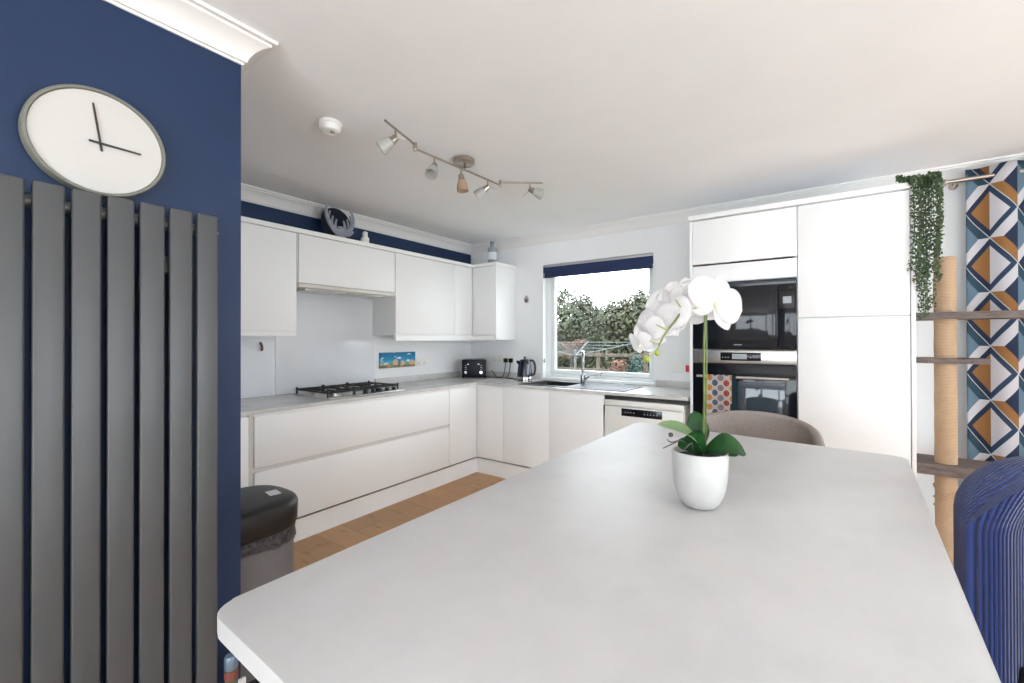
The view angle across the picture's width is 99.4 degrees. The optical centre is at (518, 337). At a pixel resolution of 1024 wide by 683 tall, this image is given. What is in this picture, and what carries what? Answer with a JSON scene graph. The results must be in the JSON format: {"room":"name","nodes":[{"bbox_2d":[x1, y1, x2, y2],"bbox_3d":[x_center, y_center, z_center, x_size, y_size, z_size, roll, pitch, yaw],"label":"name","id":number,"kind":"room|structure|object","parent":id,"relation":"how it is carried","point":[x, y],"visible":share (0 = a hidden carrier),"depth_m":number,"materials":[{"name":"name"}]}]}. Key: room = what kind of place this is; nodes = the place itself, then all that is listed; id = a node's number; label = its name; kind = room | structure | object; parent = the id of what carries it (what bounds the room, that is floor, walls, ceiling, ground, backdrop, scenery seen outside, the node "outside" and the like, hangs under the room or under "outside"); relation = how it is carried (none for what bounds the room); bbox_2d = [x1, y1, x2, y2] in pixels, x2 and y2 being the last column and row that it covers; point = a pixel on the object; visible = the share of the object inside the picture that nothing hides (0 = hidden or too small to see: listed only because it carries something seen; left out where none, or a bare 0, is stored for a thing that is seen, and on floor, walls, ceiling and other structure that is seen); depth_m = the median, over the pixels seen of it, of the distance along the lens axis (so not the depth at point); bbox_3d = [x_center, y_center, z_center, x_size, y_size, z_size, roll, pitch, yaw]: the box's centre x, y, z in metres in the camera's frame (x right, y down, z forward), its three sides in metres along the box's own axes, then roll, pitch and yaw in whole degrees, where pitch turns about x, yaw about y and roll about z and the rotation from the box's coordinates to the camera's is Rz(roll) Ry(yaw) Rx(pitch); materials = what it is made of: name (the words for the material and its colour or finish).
{"room":"kitchen","nodes":[
{"label":"kitchen","id":0,"kind":"room"},
{"bbox_2d":[0,0,240,682],"bbox_3d":[-2.913,0.126,0.520,1.897,2.440,3.919,0,0,35],"label":"wall","id":1,"kind":"structure","parent":0,"point":[190,93],"depth_m":1.38,"materials":[{"name":"blue paint"}]},
{"bbox_2d":[18,84,165,198],"bbox_3d":[-1.217,-0.560,1.259,0.042,0.306,0.306,0,0,35],"label":"wall clock","id":2,"kind":"object","parent":1,"relation":"attached to","point":[86,138],"visible":0.97,"depth_m":1.23,"materials":[{"name":"grey plastic"}]},
{"bbox_2d":[0,174,217,682],"bbox_3d":[-1.213,0.397,1.218,0.086,1.598,0.644,0,0,35],"label":"radiator","id":3,"kind":"object","parent":1,"relation":"attached to","point":[47,203],"visible":1,"depth_m":1.23,"materials":[{"name":"grey metal"}]},
{"bbox_2d":[238,676,245,682],"bbox_3d":[-2.066,1.288,0.056,0.014,0.110,3.733,0,0,35],"label":"baseboard","id":4,"kind":"structure","parent":1,"relation":"attached to","point":[242,679],"depth_m":1.57,"materials":[{"name":"white paint"}]},
{"bbox_2d":[103,0,1023,254],"bbox_3d":[0.166,-1.050,0.448,6.633,0.098,6.919,0,0,35],"label":"trim","id":5,"kind":"structure","parent":1,"relation":"attached to","point":[198,22],"depth_m":3.11,"materials":[{"name":"white paint"}]},
{"bbox_2d":[241,200,470,395],"bbox_3d":[-1.500,0.139,4.026,0.203,2.440,3.450,0,0,35],"label":"wall","id":6,"kind":"structure","parent":0,"point":[443,356],"depth_m":4.30,"materials":[{"name":"white paint"}]},
{"bbox_2d":[241,222,295,335],"bbox_3d":[-1.997,-0.381,2.849,0.330,0.746,0.926,0,0,35],"label":"upper cabinet","id":7,"kind":"object","parent":6,"relation":"attached to","point":[268,255],"visible":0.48,"depth_m":2.96,"materials":[{"name":"white laminate"}]},
{"bbox_2d":[241,216,515,268],"bbox_3d":[-1.115,-0.769,3.612,0.426,0.032,3.186,0,0,35],"label":"crown molding","id":8,"kind":"structure","parent":7,"relation":"on","point":[243,219],"depth_m":3.53,"materials":[{"name":"white wood"}]},
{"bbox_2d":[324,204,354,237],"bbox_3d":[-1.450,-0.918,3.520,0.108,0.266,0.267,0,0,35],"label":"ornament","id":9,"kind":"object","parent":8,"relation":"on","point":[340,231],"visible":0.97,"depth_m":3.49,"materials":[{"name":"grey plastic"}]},
{"bbox_2d":[361,231,368,242],"bbox_3d":[-1.307,-0.839,3.689,0.068,0.110,0.068,0,0,35],"label":"jar","id":10,"kind":"object","parent":8,"relation":"on","point":[364,238],"visible":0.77,"depth_m":3.67,"materials":[{"name":"white ceramic"}]},
{"bbox_2d":[487,241,496,262],"bbox_3d":[-0.286,-0.907,4.690,0.106,0.250,0.106,0,0,35],"label":"glass bottle","id":11,"kind":"object","parent":8,"relation":"on","point":[492,251],"visible":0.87,"depth_m":4.65,"materials":[{"name":"grey"}]},
{"bbox_2d":[275,292,373,394],"bbox_3d":[-1.608,0.042,3.692,0.007,0.809,0.895,0,0,35],"label":"backsplash","id":12,"kind":"structure","parent":6,"relation":"attached to","point":[333,342],"depth_m":3.66,"materials":[{"name":"white glass"}]},
{"bbox_2d":[296,234,394,292],"bbox_3d":[-1.481,-0.572,3.590,0.330,0.358,0.866,0,0,35],"label":"upper cabinet","id":13,"kind":"object","parent":6,"relation":"attached to","point":[319,261],"visible":0.86,"depth_m":3.43,"materials":[{"name":"white laminate"}]},
{"bbox_2d":[321,208,349,237],"bbox_3d":[-1.515,-0.935,3.603,0.036,0.273,0.274,0,0,35],"label":"round plate","id":14,"kind":"object","parent":13,"relation":"on","point":[338,214],"visible":0.49,"depth_m":3.60,"materials":[{"name":"blue ceramic"}]},
{"bbox_2d":[296,283,394,298],"bbox_3d":[-1.478,-0.370,3.587,0.336,0.038,0.862,0,0,35],"label":"hood","id":15,"kind":"object","parent":13,"relation":"attached to","point":[300,287],"visible":0.82,"depth_m":3.48,"materials":[{"name":"white metal"}]},
{"bbox_2d":[379,352,414,368],"bbox_3d":[-1.191,0.223,4.275,0.023,0.149,0.430,0,0,35],"label":"canvas painting","id":16,"kind":"object","parent":6,"relation":"attached to","point":[388,359],"visible":1,"depth_m":4.25,"materials":[{"name":"fabric"}]},
{"bbox_2d":[416,357,426,365],"bbox_3d":[-1.015,0.255,4.537,0.012,0.086,0.146,0,0,35],"label":"wall socket","id":17,"kind":"object","parent":6,"relation":"attached to","point":[421,361],"visible":1,"depth_m":4.53,"materials":[{"name":"white plastic"}]},
{"bbox_2d":[372,253,471,335],"bbox_3d":[-0.835,-0.382,4.514,0.330,0.734,1.383,0,0,35],"label":"upper cabinet","id":18,"kind":"object","parent":6,"relation":"attached to","point":[431,298],"visible":0.84,"depth_m":4.16,"materials":[{"name":"white laminate"}]},
{"bbox_2d":[394,335,494,340],"bbox_3d":[-0.676,0.009,4.204,0.326,0.048,1.052,0,0,35],"label":"pelmet","id":19,"kind":"object","parent":18,"relation":"attached to","point":[396,337],"visible":1,"depth_m":4.25,"materials":[{"name":"white laminate"}]},
{"bbox_2d":[294,457,530,570],"bbox_3d":[0.156,1.391,0.508,7.136,0.100,7.419,0,0,35],"label":"floor","id":20,"kind":"structure","parent":0,"point":[312,549],"depth_m":3.23,"materials":[{"name":"brown wood"}]},
{"bbox_2d":[224,652,237,682],"bbox_3d":[-0.980,1.213,1.479,0.041,0.267,0.041,0,0,35],"label":"bottle","id":21,"kind":"object","parent":20,"relation":"on","point":[230,661],"visible":0.87,"depth_m":1.47,"materials":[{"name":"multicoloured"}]},
{"bbox_2d":[241,416,247,487],"bbox_3d":[-2.005,0.831,2.577,0.618,0.716,0.477,0,0,35],"label":"base cabinet","id":22,"kind":"object","parent":20,"relation":"on","point":[244,419],"visible":0.13,"depth_m":2.58,"materials":[{"name":"white laminate"}]},
{"bbox_2d":[241,485,297,682],"bbox_3d":[-1.107,1.007,1.844,0.375,0.683,0.318,0,0,35],"label":"waste bin","id":23,"kind":"object","parent":20,"relation":"on","point":[269,513],"visible":0.45,"depth_m":1.72,"materials":[{"name":"black plastic"}]},
{"bbox_2d":[247,389,448,517],"bbox_3d":[-1.379,0.838,3.476,0.616,0.733,1.703,0,0,35],"label":"base cabinet","id":24,"kind":"object","parent":20,"relation":"on","point":[332,454],"visible":0.73,"depth_m":3.15,"materials":[{"name":"white laminate"}]},
{"bbox_2d":[294,457,530,541],"bbox_3d":[-0.604,1.281,2.914,1.415,0.143,2.636,0,0,35],"label":"plinth","id":25,"kind":"object","parent":20,"relation":"on","point":[309,525],"visible":0.35,"depth_m":3.53,"materials":[{"name":"white laminate"}]},
{"bbox_2d":[448,385,503,465],"bbox_3d":[-0.471,0.834,4.492,0.942,0.721,0.996,0,0,35],"label":"base cabinet","id":26,"kind":"object","parent":20,"relation":"on","point":[475,425],"visible":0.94,"depth_m":4.19,"materials":[{"name":"white laminate"}]},
{"bbox_2d":[241,371,689,415],"bbox_3d":[-0.408,0.426,3.112,2.634,0.082,3.197,0,0,35],"label":"countertop","id":27,"kind":"structure","parent":26,"relation":"on","point":[663,389],"depth_m":3.67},
{"bbox_2d":[241,341,272,398],"bbox_3d":[-2.112,0.234,2.939,0.040,0.418,0.867,0,0,35],"label":"board","id":28,"kind":"object","parent":27,"relation":"on","point":[256,356],"visible":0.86,"depth_m":3.20,"materials":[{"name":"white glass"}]},
{"bbox_2d":[293,380,404,398],"bbox_3d":[-1.355,0.416,3.511,0.495,0.060,0.690,0,0,35],"label":"gas hob","id":29,"kind":"object","parent":27,"relation":"in","point":[364,388],"visible":1,"depth_m":3.40,"materials":[{"name":"metal"}]},
{"bbox_2d":[460,358,507,377],"bbox_3d":[-0.386,0.343,4.857,0.523,0.214,0.206,0,0,1],"label":"toaster","id":30,"kind":"object","parent":27,"relation":"on","point":[468,367],"visible":1,"depth_m":4.78,"materials":[{"name":"black metal"}]},
{"bbox_2d":[506,357,535,381],"bbox_3d":[-0.028,0.322,4.547,0.183,0.252,0.564,0,0,-29],"label":"kettle","id":31,"kind":"object","parent":27,"relation":"on","point":[524,374],"visible":1,"depth_m":4.32,"materials":[{"name":"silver metal"}]},
{"bbox_2d":[520,380,642,391],"bbox_3d":[0.548,0.521,3.988,1.050,0.167,0.450,0,0,35],"label":"sink","id":32,"kind":"object","parent":27,"relation":"in","point":[593,386],"visible":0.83,"depth_m":3.94,"materials":[{"name":"metal"}]},
{"bbox_2d":[580,350,589,383],"bbox_3d":[0.622,0.281,4.068,0.086,0.319,0.190,0,0,3],"label":"mixer tap","id":33,"kind":"object","parent":27,"relation":"on","point":[583,377],"visible":1,"depth_m":4.11,"materials":[{"name":"silver metal"}]},
{"bbox_2d":[503,387,604,467],"bbox_3d":[0.446,0.831,4.083,1.024,0.721,0.616,0,0,35],"label":"base cabinet","id":34,"kind":"object","parent":20,"relation":"on","point":[540,426],"visible":0.68,"depth_m":3.85,"materials":[{"name":"white laminate"}]},
{"bbox_2d":[217,423,1000,682],"bbox_3d":[0.451,0.878,1.103,1.001,0.930,1.833,0,0,35],"label":"dining table","id":35,"kind":"object","parent":20,"relation":"on","point":[587,563],"visible":0.99,"depth_m":0.70,"materials":[{"name":"stone"}]},
{"bbox_2d":[629,275,745,509],"bbox_3d":[0.412,0.128,1.076,0.271,0.567,0.152,0,0,18],"label":"potted orchid","id":36,"kind":"object","parent":35,"relation":"on","point":[700,470],"visible":1,"depth_m":1.05,"materials":[{"name":"white plant"}]},
{"bbox_2d":[605,396,689,435],"bbox_3d":[1.124,0.928,3.606,0.620,0.848,0.613,0,0,35],"label":"dishwasher","id":37,"kind":"object","parent":20,"relation":"on","point":[621,412],"visible":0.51,"depth_m":3.40,"materials":[{"name":"white plastic"}]},
{"bbox_2d":[690,207,797,418],"bbox_3d":[1.692,0.254,3.225,0.660,2.190,0.602,0,0,35],"label":"oven tower","id":38,"kind":"object","parent":20,"relation":"on","point":[759,245],"visible":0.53,"depth_m":2.97,"materials":[{"name":"white laminate"}]},
{"bbox_2d":[693,350,796,418],"bbox_3d":[1.656,0.390,3.158,0.635,0.598,0.560,0,0,35],"label":"oven","id":39,"kind":"object","parent":38,"relation":"in","point":[766,380],"visible":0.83,"depth_m":2.92,"materials":[{"name":"black glass"}]},
{"bbox_2d":[707,374,736,413],"bbox_3d":[1.399,0.415,3.002,0.190,0.308,0.038,0,0,35],"label":"tea towel","id":40,"kind":"object","parent":39,"relation":"hanging from","point":[721,389],"visible":0.9,"depth_m":2.99,"materials":[{"name":"multicoloured fabric"}]},
{"bbox_2d":[693,277,796,349],"bbox_3d":[1.668,-0.149,3.179,0.635,0.469,0.515,0,0,35],"label":"microwave","id":41,"kind":"object","parent":38,"relation":"in","point":[767,320],"visible":0.84,"depth_m":2.91,"materials":[{"name":"black plastic"}]},
{"bbox_2d":[707,410,824,446],"bbox_3d":[1.083,0.858,2.008,0.536,0.976,0.438,0,0,29],"label":"tub chair","id":42,"kind":"object","parent":20,"relation":"on","point":[758,424],"visible":0.17,"depth_m":2.15,"materials":[{"name":"beige fabric"}]},
{"bbox_2d":[797,188,916,479],"bbox_3d":[2.194,0.249,2.872,0.565,2.196,0.606,0,0,35],"label":"tall cabinet","id":43,"kind":"object","parent":20,"relation":"on","point":[857,291],"visible":0.66,"depth_m":2.61,"materials":[{"name":"white laminate"}]},
{"bbox_2d":[688,182,914,221],"bbox_3d":[1.894,-0.865,3.027,1.242,0.033,0.528,0,0,35],"label":"crown molding","id":44,"kind":"structure","parent":43,"relation":"on","point":[902,186],"depth_m":2.76,"materials":[{"name":"white wood"}]},
{"bbox_2d":[895,171,944,319],"bbox_3d":[2.297,-0.515,2.487,0.205,0.836,0.181,0,0,44],"label":"trailing ivy","id":45,"kind":"object","parent":43,"relation":"hanging from","point":[923,181],"visible":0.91,"depth_m":2.45,"materials":[{"name":"green plant"}]},
{"bbox_2d":[916,256,1023,567],"bbox_3d":[2.638,0.441,2.474,0.608,1.806,0.332,0,0,35],"label":"cat tree","id":46,"kind":"object","parent":20,"relation":"on","point":[945,465],"visible":0.75,"depth_m":2.48,"materials":[{"name":"wood"}]},
{"bbox_2d":[916,357,990,364],"bbox_3d":[2.493,0.136,2.527,0.310,0.029,0.213,0,0,35],"label":"shelf","id":47,"kind":"object","parent":46,"relation":"attached to","point":[936,360],"depth_m":2.45,"materials":[{"name":"brown wood"}]},
{"bbox_2d":[917,453,991,478],"bbox_3d":[2.591,0.758,2.492,0.508,0.063,0.272,0,0,35],"label":"shelf","id":48,"kind":"object","parent":46,"relation":"attached to","point":[926,464],"depth_m":2.48,"materials":[{"name":"brown wood"}]},
{"bbox_2d":[916,310,1023,320],"bbox_3d":[2.625,-0.123,2.459,0.608,0.040,0.253,0,0,35],"label":"shelf","id":49,"kind":"object","parent":46,"relation":"attached to","point":[938,315],"depth_m":2.41,"materials":[{"name":"wood"}]},
{"bbox_2d":[953,456,1023,682],"bbox_3d":[1.385,0.818,0.843,0.500,1.046,0.660,0,0,-2],"label":"tub chair","id":50,"kind":"object","parent":20,"relation":"on","point":[988,505],"visible":0.77,"depth_m":1.05,"materials":[{"name":"blue fabric"}]},
{"bbox_2d":[201,0,1023,244],"bbox_3d":[0.152,-1.149,0.519,7.136,0.100,7.419,0,0,35],"label":"ceiling","id":51,"kind":"structure","parent":0,"point":[621,109],"depth_m":1.99,"materials":[{"name":"paint"}]},
{"bbox_2d":[317,117,341,135],"bbox_3d":[-0.960,-1.063,2.206,0.114,0.052,0.114,0,0,35],"label":"smoke detector","id":52,"kind":"object","parent":51,"relation":"attached to","point":[327,125],"visible":1,"depth_m":2.17,"materials":[{"name":"white plastic"}]},
{"bbox_2d":[376,119,544,200],"bbox_3d":[-0.323,-0.979,2.578,0.289,0.221,1.183,0,0,45],"label":"ceiling spotlight","id":53,"kind":"object","parent":51,"relation":"attached to","point":[385,145],"visible":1,"depth_m":2.58,"materials":[{"name":"silver metal"}]},
{"bbox_2d":[471,182,966,522],"bbox_3d":[2.300,0.129,3.326,6.836,2.440,0.250,0,0,35],"label":"wall","id":54,"kind":"structure","parent":0,"point":[669,245],"depth_m":3.86,"materials":[{"name":"white paint"}]},
{"bbox_2d":[472,265,514,339],"bbox_3d":[-0.278,-0.360,4.755,0.342,0.778,0.350,0,0,35],"label":"upper cabinet","id":55,"kind":"object","parent":54,"relation":"attached to","point":[493,287],"visible":1,"depth_m":4.62,"materials":[{"name":"white laminate"}]},
{"bbox_2d":[492,355,502,362],"bbox_3d":[-0.245,0.245,4.941,0.146,0.086,0.012,0,0,35],"label":"wall socket","id":56,"kind":"object","parent":54,"relation":"attached to","point":[495,358],"visible":1,"depth_m":4.94,"materials":[{"name":"white plastic"}]},
{"bbox_2d":[503,356,513,363],"bbox_3d":[-0.114,0.252,4.850,0.146,0.086,0.012,0,0,35],"label":"wall socket","id":57,"kind":"object","parent":54,"relation":"attached to","point":[508,357],"visible":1,"depth_m":4.85,"materials":[{"name":"white plastic"}]},
{"bbox_2d":[543,268,653,385],"bbox_3d":[0.772,-0.161,4.316,1.172,1.207,0.148,0,0,35],"label":"window","id":58,"kind":"structure","parent":54,"relation":"in","point":[553,373],"depth_m":4.50,"materials":[{"name":"white plastic"}]},
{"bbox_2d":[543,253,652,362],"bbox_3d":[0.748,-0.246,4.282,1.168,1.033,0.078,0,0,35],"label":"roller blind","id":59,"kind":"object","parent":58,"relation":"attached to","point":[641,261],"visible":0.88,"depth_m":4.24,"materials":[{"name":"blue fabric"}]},
{"bbox_2d":[671,363,689,372],"bbox_3d":[1.411,0.269,3.785,0.160,0.086,0.014,0,0,35],"label":"switch","id":60,"kind":"object","parent":54,"relation":"attached to","point":[675,367],"visible":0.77,"depth_m":3.79,"materials":[{"name":"white plastic"}]},
{"bbox_2d":[943,169,1023,189],"bbox_3d":[3.691,-0.981,2.112,2.456,0.048,0.152,0,0,35],"label":"pole","id":61,"kind":"object","parent":54,"relation":"attached to","point":[953,185],"visible":0.55,"depth_m":2.69,"materials":[{"name":"silver metal"}]},
{"bbox_2d":[965,160,1023,461],"bbox_3d":[2.873,0.142,2.613,0.251,2.365,0.048,0,0,40],"label":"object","id":62,"kind":"object","parent":61,"relation":"hanging from","point":[995,204],"visible":0.73,"depth_m":2.61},
{"label":"outside","id":63,"kind":"structure","parent":0,"visible":0},
{"bbox_3d":[8.542,1.786,20.964,50.000,0.150,35.831,0,0,35],"label":"ground","id":64,"kind":"structure","parent":63,"visible":0},
{"bbox_2d":[558,339,586,367],"bbox_3d":[1.671,0.869,12.992,0.906,1.649,0.818,0,0,35],"label":"shrub","id":65,"kind":"object","parent":64,"relation":"on","point":[568,346],"visible":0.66,"depth_m":12.94,"materials":[{"name":"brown plant"}]},
{"bbox_2d":[557,285,601,367],"bbox_3d":[1.684,-0.001,14.601,2.073,3.433,1.677,0,0,-5],"label":"tree","id":66,"kind":"object","parent":64,"relation":"on","point":[579,325],"visible":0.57,"depth_m":14.29,"materials":[{"name":"green plant"}]},
{"bbox_2d":[557,341,630,369],"bbox_3d":[1.047,0.875,8.047,1.643,1.592,1.643,0,0,-24],"label":"rotary airer","id":67,"kind":"object","parent":64,"relation":"on","point":[617,346],"visible":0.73,"depth_m":7.84,"materials":[{"name":"grey metal"}]},
{"bbox_2d":[588,303,609,367],"bbox_3d":[3.430,0.181,17.750,1.498,3.092,1.393,0,0,-11],"label":"tree","id":68,"kind":"object","parent":64,"relation":"on","point":[599,319],"visible":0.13,"depth_m":17.29,"materials":[{"name":"green plant"}]},
{"bbox_2d":[557,351,648,372],"bbox_3d":[2.138,1.034,11.706,5.500,1.300,0.110,0,0,35],"label":"fence","id":69,"kind":"object","parent":64,"relation":"on","point":[597,355],"visible":0.07,"depth_m":11.66,"materials":[{"name":"brown wood"}]},
{"bbox_2d":[585,334,624,368],"bbox_3d":[2.510,0.822,16.418,8.428,1.869,0.494,0,0,35],"label":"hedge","id":70,"kind":"object","parent":64,"relation":"on","point":[602,338],"visible":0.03,"depth_m":16.13,"materials":[{"name":"green plant"}]},
{"bbox_2d":[605,359,627,371],"bbox_3d":[2.281,1.093,10.148,0.614,1.177,0.586,0,0,35],"label":"shrub","id":71,"kind":"object","parent":64,"relation":"on","point":[615,365],"visible":0.4,"depth_m":9.94,"materials":[{"name":"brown plant"}]},
{"bbox_2d":[596,289,648,370],"bbox_3d":[3.475,0.131,13.653,2.228,3.172,1.518,0,0,41],"label":"tree","id":72,"kind":"object","parent":64,"relation":"on","point":[621,321],"visible":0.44,"depth_m":13.42,"materials":[{"name":"green plant"}]},
{"bbox_2d":[624,353,643,372],"bbox_3d":[2.678,1.014,10.124,0.536,1.332,0.491,0,0,35],"label":"shrub","id":73,"kind":"object","parent":64,"relation":"on","point":[635,365],"visible":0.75,"depth_m":10.00,"materials":[{"name":"green plant"}]},
{"bbox_2d":[622,278,648,302],"bbox_3d":[5.029,-0.516,15.823,3.204,4.436,2.338,0,0,35],"label":"bare tree","id":74,"kind":"object","parent":64,"relation":"on","point":[637,278],"visible":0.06,"depth_m":16.10,"materials":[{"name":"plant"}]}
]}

